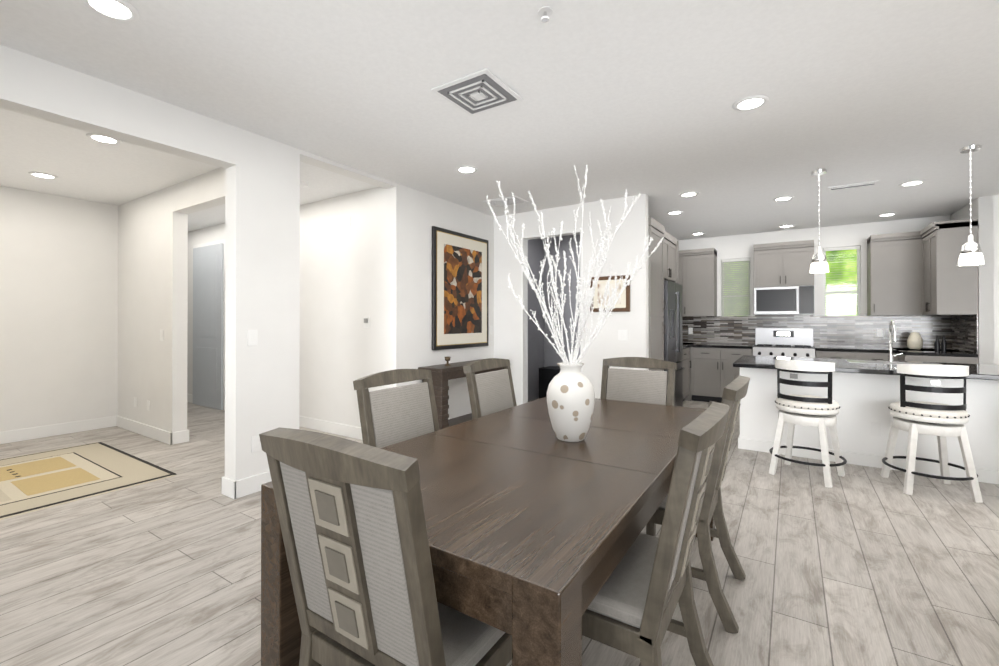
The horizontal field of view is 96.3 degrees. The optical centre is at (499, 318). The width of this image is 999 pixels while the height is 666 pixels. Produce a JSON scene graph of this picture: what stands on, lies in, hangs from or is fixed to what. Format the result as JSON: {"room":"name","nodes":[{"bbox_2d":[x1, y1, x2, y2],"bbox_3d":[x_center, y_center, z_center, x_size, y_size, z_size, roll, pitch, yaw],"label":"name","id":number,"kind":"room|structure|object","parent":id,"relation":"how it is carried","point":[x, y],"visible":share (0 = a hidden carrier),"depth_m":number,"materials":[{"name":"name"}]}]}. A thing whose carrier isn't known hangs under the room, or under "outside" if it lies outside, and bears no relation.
{"room":"dining room and kitchen","nodes":[
{"label":"dining room and kitchen","id":0,"kind":"room"},
{"bbox_2d":[0,186,117,431],"bbox_3d":[-6.069,-0.045,3.649,0.120,2.740,4.650,0,0,33],"label":"wall","id":1,"kind":"structure","parent":0,"point":[58,309],"depth_m":5.10,"materials":[{"name":"white paint"}]},
{"bbox_2d":[117,167,224,431],"bbox_3d":[-4.260,-0.038,5.329,5.780,2.740,0.140,0,0,33],"label":"wall","id":2,"kind":"structure","parent":0,"point":[152,266],"depth_m":4.93,"materials":[{"name":"white paint"}]},
{"bbox_2d":[147,400,149,410],"bbox_3d":[-3.958,0.981,5.037,0.070,0.110,0.008,0,0,33],"label":"outlet","id":3,"kind":"object","parent":2,"relation":"attached to","point":[148,405],"visible":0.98,"depth_m":5.03,"materials":[{"name":"white plastic"}]},
{"bbox_2d":[0,394,465,498],"bbox_3d":[-0.434,1.252,1.945,15.880,0.130,11.950,0,0,33],"label":"baseboard","id":4,"kind":"structure","parent":2,"relation":"attached to","point":[231,488],"depth_m":4.98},
{"bbox_2d":[0,44,493,480],"bbox_3d":[-2.791,-0.052,2.142,0.160,2.740,9.700,0,0,33],"label":"wall","id":5,"kind":"structure","parent":0,"point":[262,235],"depth_m":3.45,"materials":[{"name":"white paint"}]},
{"bbox_2d":[247,330,257,345],"bbox_3d":[-1.873,0.143,3.393,0.009,0.120,0.075,0,0,33],"label":"light switch","id":6,"kind":"object","parent":5,"relation":"attached to","point":[252,337],"visible":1,"depth_m":3.39,"materials":[{"name":"white plastic"}]},
{"bbox_2d":[251,435,260,451],"bbox_3d":[-1.857,0.954,3.415,0.008,0.120,0.075,0,0,33],"label":"outlet","id":7,"kind":"object","parent":5,"relation":"attached to","point":[255,444],"visible":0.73,"depth_m":3.41,"materials":[{"name":"white plastic"}]},
{"bbox_2d":[432,226,488,349],"bbox_3d":[-0.457,-0.345,5.540,0.042,1.415,1.100,0,0,33],"label":"painting","id":8,"kind":"object","parent":5,"relation":"attached to","point":[460,290],"visible":0.98,"depth_m":5.45,"materials":[{"name":"multicoloured paper"}]},
{"bbox_2d":[489,326,492,333],"bbox_3d":[-0.117,0.155,6.092,0.009,0.120,0.075,0,0,33],"label":"light switch","id":9,"kind":"object","parent":5,"relation":"attached to","point":[490,329],"visible":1,"depth_m":6.09,"materials":[{"name":"white plastic"}]},
{"bbox_2d":[187,187,385,427],"bbox_3d":[-3.595,-0.034,6.352,5.780,2.740,0.120,0,0,33],"label":"wall","id":10,"kind":"structure","parent":0,"point":[342,285],"depth_m":5.15,"materials":[{"name":"white paint"}]},
{"bbox_2d":[193,239,224,409],"bbox_3d":[-4.423,0.088,6.783,1.020,2.500,0.052,0,0,33],"label":"hall door","id":11,"kind":"structure","parent":10,"relation":"in","point":[208,324],"depth_m":6.71,"materials":[{"name":"grey paint"}]},
{"bbox_2d":[364,317,369,327],"bbox_3d":[-1.454,0.040,4.874,0.090,0.120,0.018,0,0,33],"label":"thermostat","id":12,"kind":"object","parent":10,"relation":"attached to","point":[366,322],"visible":1,"depth_m":4.87,"materials":[{"name":"white plastic"}]},
{"bbox_2d":[0,398,998,665],"bbox_3d":[-0.107,1.373,3.253,17.000,0.100,14.500,0,0,33],"label":"floor","id":13,"kind":"structure","parent":0,"point":[862,566],"depth_m":2.34,"materials":[{"name":"grey wood"}]},
{"bbox_2d":[0,442,176,519],"bbox_3d":[-4.118,1.317,3.369,1.890,0.012,2.220,0,0,33],"label":"rug","id":14,"kind":"object","parent":13,"relation":"on","point":[33,482],"visible":1,"depth_m":3.75,"materials":[{"name":"beige fabric"}]},
{"bbox_2d":[259,427,511,665],"bbox_3d":[-0.256,0.794,1.231,0.520,1.058,0.606,0,0,33],"label":"dining chair","id":15,"kind":"object","parent":13,"relation":"on","point":[351,513],"visible":0.94,"depth_m":1.02,"materials":[{"name":"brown wood"}]},
{"bbox_2d":[353,369,439,447],"bbox_3d":[-0.342,0.798,2.227,0.606,1.058,0.520,0,0,33],"label":"dining chair","id":16,"kind":"object","parent":13,"relation":"on","point":[391,416],"visible":0.31,"depth_m":2.29,"materials":[{"name":"grey fabric"}]},
{"bbox_2d":[418,359,502,429],"bbox_3d":[-0.402,0.932,5.314,0.340,0.800,1.270,0,0,33],"label":"console table","id":17,"kind":"object","parent":13,"relation":"on","point":[442,374],"visible":0.27,"depth_m":4.80,"materials":[{"name":"brown wood"}]},
{"bbox_2d":[445,357,450,365],"bbox_3d":[-0.585,0.480,5.035,0.070,0.100,0.070,0,0,33],"label":"candle holder","id":18,"kind":"object","parent":17,"relation":"on","point":[447,359],"visible":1,"depth_m":5.01,"materials":[{"name":"brown metal"}]},
{"bbox_2d":[261,397,714,665],"bbox_3d":[0.263,0.937,2.119,1.098,0.762,2.208,0,0,33],"label":"dining table","id":19,"kind":"object","parent":13,"relation":"on","point":[535,525],"visible":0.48,"depth_m":1.42,"materials":[{"name":"brown wood"}]},
{"bbox_2d":[486,165,663,441],"bbox_3d":[0.352,-0.075,2.063,0.674,1.263,0.499,0,0,33],"label":"vase","id":20,"kind":"object","parent":19,"relation":"on","point":[570,397],"visible":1,"depth_m":2.05,"materials":[{"name":"ceramic"}]},
{"bbox_2d":[463,358,516,418],"bbox_3d":[0.132,0.801,2.918,0.606,1.058,0.520,0,0,31],"label":"dining chair","id":21,"kind":"object","parent":13,"relation":"on","point":[491,392],"visible":0.33,"depth_m":2.97,"materials":[{"name":"grey fabric"}]},
{"bbox_2d":[539,366,560,398],"bbox_3d":[0.903,1.065,7.191,0.400,0.550,0.400,0,0,33],"label":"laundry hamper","id":22,"kind":"object","parent":13,"relation":"on","point":[547,374],"visible":0.29,"depth_m":7.08,"materials":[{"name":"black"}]},
{"bbox_2d":[600,357,676,536],"bbox_3d":[0.849,0.801,2.965,0.520,1.058,0.606,0,0,33],"label":"dining chair","id":23,"kind":"object","parent":13,"relation":"on","point":[645,386],"visible":0.29,"depth_m":3.12,"materials":[{"name":"grey fabric"}]},
{"bbox_2d":[582,401,729,665],"bbox_3d":[0.424,0.795,1.490,0.606,1.058,0.520,0,0,33],"label":"dining chair","id":24,"kind":"object","parent":13,"relation":"on","point":[646,588],"visible":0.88,"depth_m":1.27,"materials":[{"name":"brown wood"}]},
{"bbox_2d":[648,217,663,370],"bbox_3d":[1.639,0.098,5.600,0.666,2.470,0.680,0,0,33],"label":"tall cabinet","id":25,"kind":"object","parent":13,"relation":"on","point":[655,230],"depth_m":5.38,"materials":[{"name":"grey wood"}]},
{"bbox_2d":[663,280,684,406],"bbox_3d":[2.122,0.411,6.257,0.750,1.810,0.940,0,0,33],"label":"refrigerator","id":26,"kind":"object","parent":13,"relation":"on","point":[673,346],"visible":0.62,"depth_m":6.02,"materials":[{"name":"black metal"}]},
{"bbox_2d":[680,345,695,400],"bbox_3d":[2.621,0.899,7.061,0.714,0.880,0.896,0,0,33],"label":"base cabinet","id":27,"kind":"object","parent":13,"relation":"on","point":[689,355],"depth_m":7.23,"materials":[{"name":"grey wood"}]},
{"bbox_2d":[648,375,749,633],"bbox_3d":[0.894,0.798,2.212,0.606,1.058,0.520,0,0,32],"label":"dining chair","id":28,"kind":"object","parent":13,"relation":"on","point":[735,391],"visible":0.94,"depth_m":1.93,"materials":[{"name":"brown wood"}]},
{"bbox_2d":[696,345,723,402],"bbox_3d":[3.465,0.901,7.381,0.517,0.880,0.678,0,0,33],"label":"base cabinet","id":29,"kind":"object","parent":13,"relation":"on","point":[709,358],"depth_m":7.11,"materials":[{"name":"grey wood"}]},
{"bbox_2d":[682,341,751,348],"bbox_3d":[3.365,0.441,7.462,1.527,0.040,0.655,0,0,33],"label":"countertop","id":30,"kind":"structure","parent":29,"relation":"on","point":[683,342],"depth_m":6.99,"materials":[{"name":"black stone"}]},
{"bbox_2d":[724,345,754,386],"bbox_3d":[3.802,0.900,7.184,0.494,0.880,0.640,0,0,33],"label":"base cabinet","id":31,"kind":"object","parent":13,"relation":"on","point":[730,355],"depth_m":6.94,"materials":[{"name":"grey wood"}]},
{"bbox_2d":[753,328,814,357],"bbox_3d":[4.309,0.733,6.789,0.772,1.170,0.712,0,0,33],"label":"range","id":32,"kind":"object","parent":13,"relation":"on","point":[797,342],"visible":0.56,"depth_m":6.88,"materials":[{"name":"silver metal"}]},
{"bbox_2d":[777,332,789,335],"bbox_3d":[4.468,0.239,7.035,0.172,0.060,0.002,0,0,33],"label":"display","id":33,"kind":"object","parent":32,"relation":"attached to","point":[783,333],"visible":1,"depth_m":7.03,"materials":[{"name":"white glass"}]},
{"bbox_2d":[769,359,846,487],"bbox_3d":[2.605,0.836,3.793,0.542,0.986,0.542,0,0,-41],"label":"bar stool","id":34,"kind":"object","parent":13,"relation":"on","point":[820,413],"visible":1,"depth_m":3.65,"materials":[{"name":"white wood"}]},
{"bbox_2d":[815,349,847,358],"bbox_3d":[4.881,0.897,6.482,0.504,0.880,0.640,0,0,33],"label":"base cabinet","id":35,"kind":"object","parent":13,"relation":"on","point":[817,355],"depth_m":6.25,"materials":[{"name":"grey wood"}]},
{"bbox_2d":[738,367,998,483],"bbox_3d":[3.996,0.897,4.033,3.202,0.860,0.792,0,0,33],"label":"kitchen island","id":36,"kind":"object","parent":13,"relation":"on","point":[865,394],"depth_m":4.01,"materials":[{"name":"white paint"}]},
{"bbox_2d":[733,355,998,378],"bbox_3d":[3.925,0.446,3.908,3.250,0.040,1.130,0,0,33],"label":"island countertop","id":37,"kind":"structure","parent":36,"relation":"on","point":[850,366],"depth_m":4.15,"materials":[{"name":"black stone"}]},
{"bbox_2d":[888,320,902,360],"bbox_3d":[3.903,0.220,4.387,0.114,0.411,0.237,0,0,33],"label":"faucet","id":38,"kind":"object","parent":37,"relation":"on","point":[890,355],"visible":0.98,"depth_m":4.47,"materials":[{"name":"silver metal"}]},
{"bbox_2d":[848,349,888,360],"bbox_3d":[5.197,0.896,6.254,0.507,0.880,0.678,0,0,33],"label":"base cabinet","id":39,"kind":"object","parent":13,"relation":"on","point":[852,353],"depth_m":6.05,"materials":[{"name":"grey wood"}]},
{"bbox_2d":[881,364,982,502],"bbox_3d":[3.335,0.835,3.485,0.542,0.986,0.542,0,0,21],"label":"bar stool","id":40,"kind":"object","parent":13,"relation":"on","point":[940,421],"visible":1,"depth_m":3.35,"materials":[{"name":"white wood"}]},
{"bbox_2d":[892,353,977,363],"bbox_3d":[5.382,0.893,5.550,0.694,0.880,0.416,0,0,33],"label":"base cabinet","id":41,"kind":"object","parent":13,"relation":"on","point":[912,357],"depth_m":5.41,"materials":[{"name":"grey wood"}]},
{"bbox_2d":[813,345,963,352],"bbox_3d":[5.306,0.436,6.199,1.527,0.040,0.655,0,0,33],"label":"countertop","id":42,"kind":"structure","parent":41,"relation":"on","point":[819,348],"depth_m":6.22,"materials":[{"name":"black stone"}]},
{"bbox_2d":[907,332,922,348],"bbox_3d":[5.625,0.296,6.054,0.160,0.235,0.160,0,0,33],"label":"jar","id":43,"kind":"object","parent":42,"relation":"on","point":[914,340],"visible":0.98,"depth_m":6.01,"materials":[{"name":"ceramic"}]},
{"bbox_2d":[943,335,946,351],"bbox_3d":[5.575,0.309,5.609,0.054,0.205,0.054,0,0,18],"label":"bottle","id":44,"kind":"object","parent":42,"relation":"on","point":[944,341],"depth_m":5.59,"materials":[{"name":"black glass"}]},
{"bbox_2d":[896,349,977,356],"bbox_3d":[5.567,0.434,5.802,0.655,0.040,1.036,0,0,33],"label":"countertop","id":45,"kind":"structure","parent":41,"relation":"on","point":[897,350],"depth_m":5.38,"materials":[{"name":"black stone"}]},
{"bbox_2d":[934,335,942,351],"bbox_3d":[5.453,0.309,5.569,0.054,0.205,0.054,0,0,18],"label":"bottle","id":46,"kind":"object","parent":45,"relation":"on","point":[937,345],"depth_m":5.56,"materials":[{"name":"black glass"}]},
{"bbox_2d":[0,0,998,239],"bbox_3d":[-0.107,-1.467,3.265,17.000,0.100,14.500,0,0,33],"label":"ceiling","id":47,"kind":"structure","parent":0,"point":[632,97],"depth_m":2.88,"materials":[{"name":"paint"}]},
{"bbox_2d":[28,172,57,178],"bbox_3d":[-4.480,-1.405,4.393,0.210,0.009,0.210,0,0,33],"label":"recessed light","id":48,"kind":"object","parent":47,"relation":"in","point":[43,175],"visible":0.98,"depth_m":4.38,"materials":[{"name":"white metal"}]},
{"bbox_2d":[86,133,121,143],"bbox_3d":[-3.100,-1.409,3.506,0.210,0.009,0.210,0,0,33],"label":"recessed light","id":49,"kind":"object","parent":47,"relation":"in","point":[100,138],"visible":0.81,"depth_m":3.51,"materials":[{"name":"white metal"}]},
{"bbox_2d":[81,0,139,22],"bbox_3d":[-1.769,-1.415,2.032,0.210,0.009,0.210,0,0,33],"label":"recessed light","id":50,"kind":"object","parent":47,"relation":"in","point":[121,10],"visible":0.98,"depth_m":2.04,"materials":[{"name":"white metal"}]},
{"bbox_2d":[456,166,477,172],"bbox_3d":[-0.309,-1.405,4.220,0.210,0.009,0.210,0,0,33],"label":"recessed light","id":51,"kind":"object","parent":47,"relation":"in","point":[466,169],"visible":0.96,"depth_m":4.21,"materials":[{"name":"white metal"}]},
{"bbox_2d":[431,68,522,115],"bbox_3d":[-0.136,-1.408,2.818,0.420,0.020,0.420,0,0,33],"label":"ceiling vent","id":52,"kind":"object","parent":47,"relation":"in","point":[479,91],"visible":1,"depth_m":2.78,"materials":[{"name":"white metal"}]},
{"bbox_2d":[483,196,527,206],"bbox_3d":[0.072,-1.397,5.356,0.450,0.019,0.300,0,0,33],"label":"ceiling vent","id":53,"kind":"object","parent":47,"relation":"in","point":[498,202],"visible":0.9,"depth_m":5.32,"materials":[{"name":"white metal"}]},
{"bbox_2d":[538,6,552,21],"bbox_3d":[0.211,-1.402,2.068,0.070,0.039,0.070,0,0,33],"label":"sprinkler","id":54,"kind":"object","parent":47,"relation":"attached to","point":[545,12],"visible":1,"depth_m":2.06,"materials":[{"name":"white metal"}]},
{"bbox_2d":[666,211,682,214],"bbox_3d":[2.318,-1.398,5.910,0.210,0.009,0.210,0,0,33],"label":"recessed light","id":55,"kind":"object","parent":47,"relation":"in","point":[674,212],"visible":1,"depth_m":5.88,"materials":[{"name":"white metal"}]},
{"bbox_2d":[679,192,698,196],"bbox_3d":[2.139,-1.402,5.049,0.210,0.009,0.210,0,0,33],"label":"recessed light","id":56,"kind":"object","parent":47,"relation":"in","point":[687,194],"visible":1,"depth_m":5.04,"materials":[{"name":"white metal"}]},
{"bbox_2d":[732,95,768,110],"bbox_3d":[1.647,-1.411,2.935,0.210,0.009,0.210,0,0,33],"label":"recessed light","id":57,"kind":"object","parent":47,"relation":"in","point":[751,103],"visible":0.98,"depth_m":2.93,"materials":[{"name":"white metal"}]},
{"bbox_2d":[773,196,793,200],"bbox_3d":[3.316,-1.401,5.226,0.210,0.009,0.210,0,0,33],"label":"recessed light","id":58,"kind":"object","parent":47,"relation":"in","point":[783,198],"visible":1,"depth_m":5.21,"materials":[{"name":"white metal"}]},
{"bbox_2d":[779,225,794,227],"bbox_3d":[4.336,-1.395,6.757,0.210,0.009,0.210,0,0,33],"label":"recessed light","id":59,"kind":"object","parent":47,"relation":"in","point":[784,226],"visible":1,"depth_m":6.76,"materials":[{"name":"white metal"}]},
{"bbox_2d":[810,169,828,272],"bbox_3d":[3.060,-0.927,4.280,0.152,0.969,0.152,0,0,33],"label":"pendant light","id":60,"kind":"object","parent":47,"relation":"hanging from","point":[819,263],"visible":1,"depth_m":4.25,"materials":[{"name":"silver metal"}]},
{"bbox_2d":[827,180,878,190],"bbox_3d":[3.732,-1.400,4.728,0.420,0.019,0.150,0,0,33],"label":"ceiling vent","id":61,"kind":"object","parent":47,"relation":"in","point":[854,185],"visible":1,"depth_m":4.71,"materials":[{"name":"white metal"}]},
{"bbox_2d":[877,213,896,216],"bbox_3d":[5.221,-1.398,6.026,0.210,0.009,0.210,0,0,33],"label":"recessed light","id":62,"kind":"object","parent":47,"relation":"in","point":[886,214],"visible":1,"depth_m":6.00,"materials":[{"name":"white metal"}]},
{"bbox_2d":[899,180,925,186],"bbox_3d":[4.285,-1.404,4.643,0.210,0.009,0.210,0,0,33],"label":"recessed light","id":63,"kind":"object","parent":47,"relation":"in","point":[912,183],"visible":0.96,"depth_m":4.64,"materials":[{"name":"white metal"}]},
{"bbox_2d":[958,145,983,265],"bbox_3d":[3.899,-0.930,3.699,0.152,0.969,0.152,0,0,33],"label":"pendant light","id":64,"kind":"object","parent":47,"relation":"hanging from","point":[971,254],"visible":1,"depth_m":3.68,"materials":[{"name":"white glass"}]},
{"bbox_2d":[528,234,579,400],"bbox_3d":[0.462,-0.035,5.967,1.380,2.740,0.020,0,0,33],"label":"wall","id":65,"kind":"structure","parent":0,"point":[542,352],"depth_m":5.80,"materials":[{"name":"grey paint"}]},
{"bbox_2d":[494,194,648,405],"bbox_3d":[0.750,-0.036,5.696,2.220,2.740,0.120,0,0,33],"label":"wall","id":66,"kind":"structure","parent":0,"point":[627,244],"depth_m":5.37,"materials":[{"name":"white paint"}]},
{"bbox_2d":[521,230,581,403],"bbox_3d":[0.683,0.124,5.739,0.860,2.420,0.130,0,0,33],"label":"trim","id":67,"kind":"structure","parent":66,"relation":"attached to","point":[524,344],"depth_m":5.92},
{"bbox_2d":[590,275,629,311],"bbox_3d":[1.293,-0.288,5.247,0.480,0.420,0.036,0,0,33],"label":"picture","id":68,"kind":"object","parent":66,"relation":"attached to","point":[622,304],"visible":0.65,"depth_m":5.21,"materials":[{"name":"brown wood"}]},
{"bbox_2d":[618,330,627,339],"bbox_3d":[1.427,0.191,5.176,0.110,0.120,0.009,0,0,33],"label":"light switch","id":69,"kind":"object","parent":66,"relation":"attached to","point":[622,334],"visible":1,"depth_m":5.17,"materials":[{"name":"white plastic"}]},
{"bbox_2d":[664,233,671,280],"bbox_3d":[1.942,-0.835,6.115,0.616,0.600,0.558,0,0,33],"label":"upper cabinet","id":70,"kind":"object","parent":0,"relation":"attached to","point":[667,237],"depth_m":6.09,"materials":[{"name":"grey wood"}]},
{"bbox_2d":[671,237,675,282],"bbox_3d":[2.183,-0.833,6.486,0.616,0.600,0.558,0,0,33],"label":"upper cabinet","id":71,"kind":"object","parent":0,"relation":"attached to","point":[673,238],"depth_m":6.42,"materials":[{"name":"grey wood"}]},
{"bbox_2d":[688,328,692,333],"bbox_3d":[3.352,0.213,7.841,0.070,0.110,0.008,0,0,33],"label":"outlet","id":72,"kind":"object","parent":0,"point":[690,330],"visible":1,"depth_m":7.84,"materials":[{"name":"white plastic"}]},
{"bbox_2d":[677,215,950,315],"bbox_3d":[4.599,-0.030,7.128,3.970,2.740,0.120,0,0,33],"label":"wall","id":73,"kind":"structure","parent":0,"point":[733,247],"depth_m":6.87,"materials":[{"name":"white paint"}]},
{"bbox_2d":[664,253,687,316],"bbox_3d":[3.035,-0.582,7.863,0.541,1.090,0.349,0,0,33],"label":"upper cabinet","id":74,"kind":"object","parent":73,"relation":"attached to","point":[681,258],"depth_m":7.58,"materials":[{"name":"grey wood"}]},
{"bbox_2d":[688,249,719,316],"bbox_3d":[3.392,-0.583,7.631,0.541,1.090,0.349,0,0,33],"label":"upper cabinet","id":75,"kind":"object","parent":73,"relation":"attached to","point":[702,263],"depth_m":7.46,"materials":[{"name":"grey wood"}]},
{"bbox_2d":[721,258,750,315],"bbox_3d":[3.984,-0.389,7.532,0.440,1.240,0.107,0,0,33],"label":"window","id":76,"kind":"structure","parent":73,"relation":"in","point":[736,300],"depth_m":7.50,"materials":[{"name":"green glass"}]},
{"bbox_2d":[753,245,787,287],"bbox_3d":[4.280,-0.811,7.055,0.448,0.640,0.349,0,0,33],"label":"upper cabinet","id":77,"kind":"object","parent":73,"relation":"attached to","point":[770,261],"depth_m":6.91,"materials":[{"name":"grey wood"}]},
{"bbox_2d":[754,286,813,314],"bbox_3d":[4.381,-0.275,6.903,0.772,0.417,0.450,0,0,33],"label":"over-the-range microwave","id":78,"kind":"object","parent":77,"relation":"attached to","point":[783,300],"visible":1,"depth_m":6.74,"materials":[{"name":"silver metal"}]},
{"bbox_2d":[788,241,813,286],"bbox_3d":[4.558,-0.811,6.874,0.448,0.640,0.349,0,0,33],"label":"upper cabinet","id":79,"kind":"object","parent":73,"relation":"attached to","point":[800,253],"depth_m":6.70,"materials":[{"name":"grey wood"}]},
{"bbox_2d":[823,246,860,315],"bbox_3d":[5.170,-0.402,6.760,0.450,1.360,0.107,0,0,33],"label":"window","id":80,"kind":"structure","parent":73,"relation":"in","point":[857,292],"depth_m":6.73,"materials":[{"name":"clear glass"}]},
{"bbox_2d":[864,233,919,316],"bbox_3d":[5.510,-0.589,6.230,0.560,1.090,0.388,0,0,33],"label":"upper cabinet","id":81,"kind":"object","parent":73,"relation":"attached to","point":[893,259],"depth_m":6.13,"materials":[{"name":"grey wood"}]},
{"bbox_2d":[877,329,882,336],"bbox_3d":[5.489,0.207,6.450,0.070,0.110,0.008,0,0,33],"label":"outlet","id":82,"kind":"object","parent":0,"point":[879,332],"visible":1,"depth_m":6.45,"materials":[{"name":"white plastic"}]},
{"bbox_2d":[951,196,993,364],"bbox_3d":[5.894,-0.037,5.588,0.120,2.740,1.050,0,0,33],"label":"wall","id":83,"kind":"structure","parent":0,"point":[962,213],"depth_m":5.15,"materials":[{"name":"white paint"}]},
{"bbox_2d":[920,229,927,316],"bbox_3d":[5.671,-0.591,5.718,0.384,1.090,0.411,0,0,33],"label":"upper cabinet","id":84,"kind":"object","parent":83,"relation":"attached to","point":[923,284],"depth_m":5.91,"materials":[{"name":"grey wood"}]},
{"bbox_2d":[928,221,977,316],"bbox_3d":[5.525,-0.593,5.461,0.350,1.090,0.411,0,0,33],"label":"upper cabinet","id":85,"kind":"object","parent":83,"relation":"attached to","point":[952,288],"depth_m":5.32,"materials":[{"name":"grey wood"}]},
{"bbox_2d":[975,195,998,364],"bbox_3d":[7.602,-0.044,3.922,4.800,2.740,0.120,0,0,33],"label":"wall","id":86,"kind":"structure","parent":0,"point":[995,211],"depth_m":5.12,"materials":[{"name":"white paint"}]},
{"label":"outside","id":87,"kind":"structure","parent":0,"visible":0},
{"bbox_2d":[724,249,856,315],"bbox_3d":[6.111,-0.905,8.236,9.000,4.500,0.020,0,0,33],"label":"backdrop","id":88,"kind":"structure","parent":87,"point":[838,271],"depth_m":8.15,"materials":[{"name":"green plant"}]}
]}

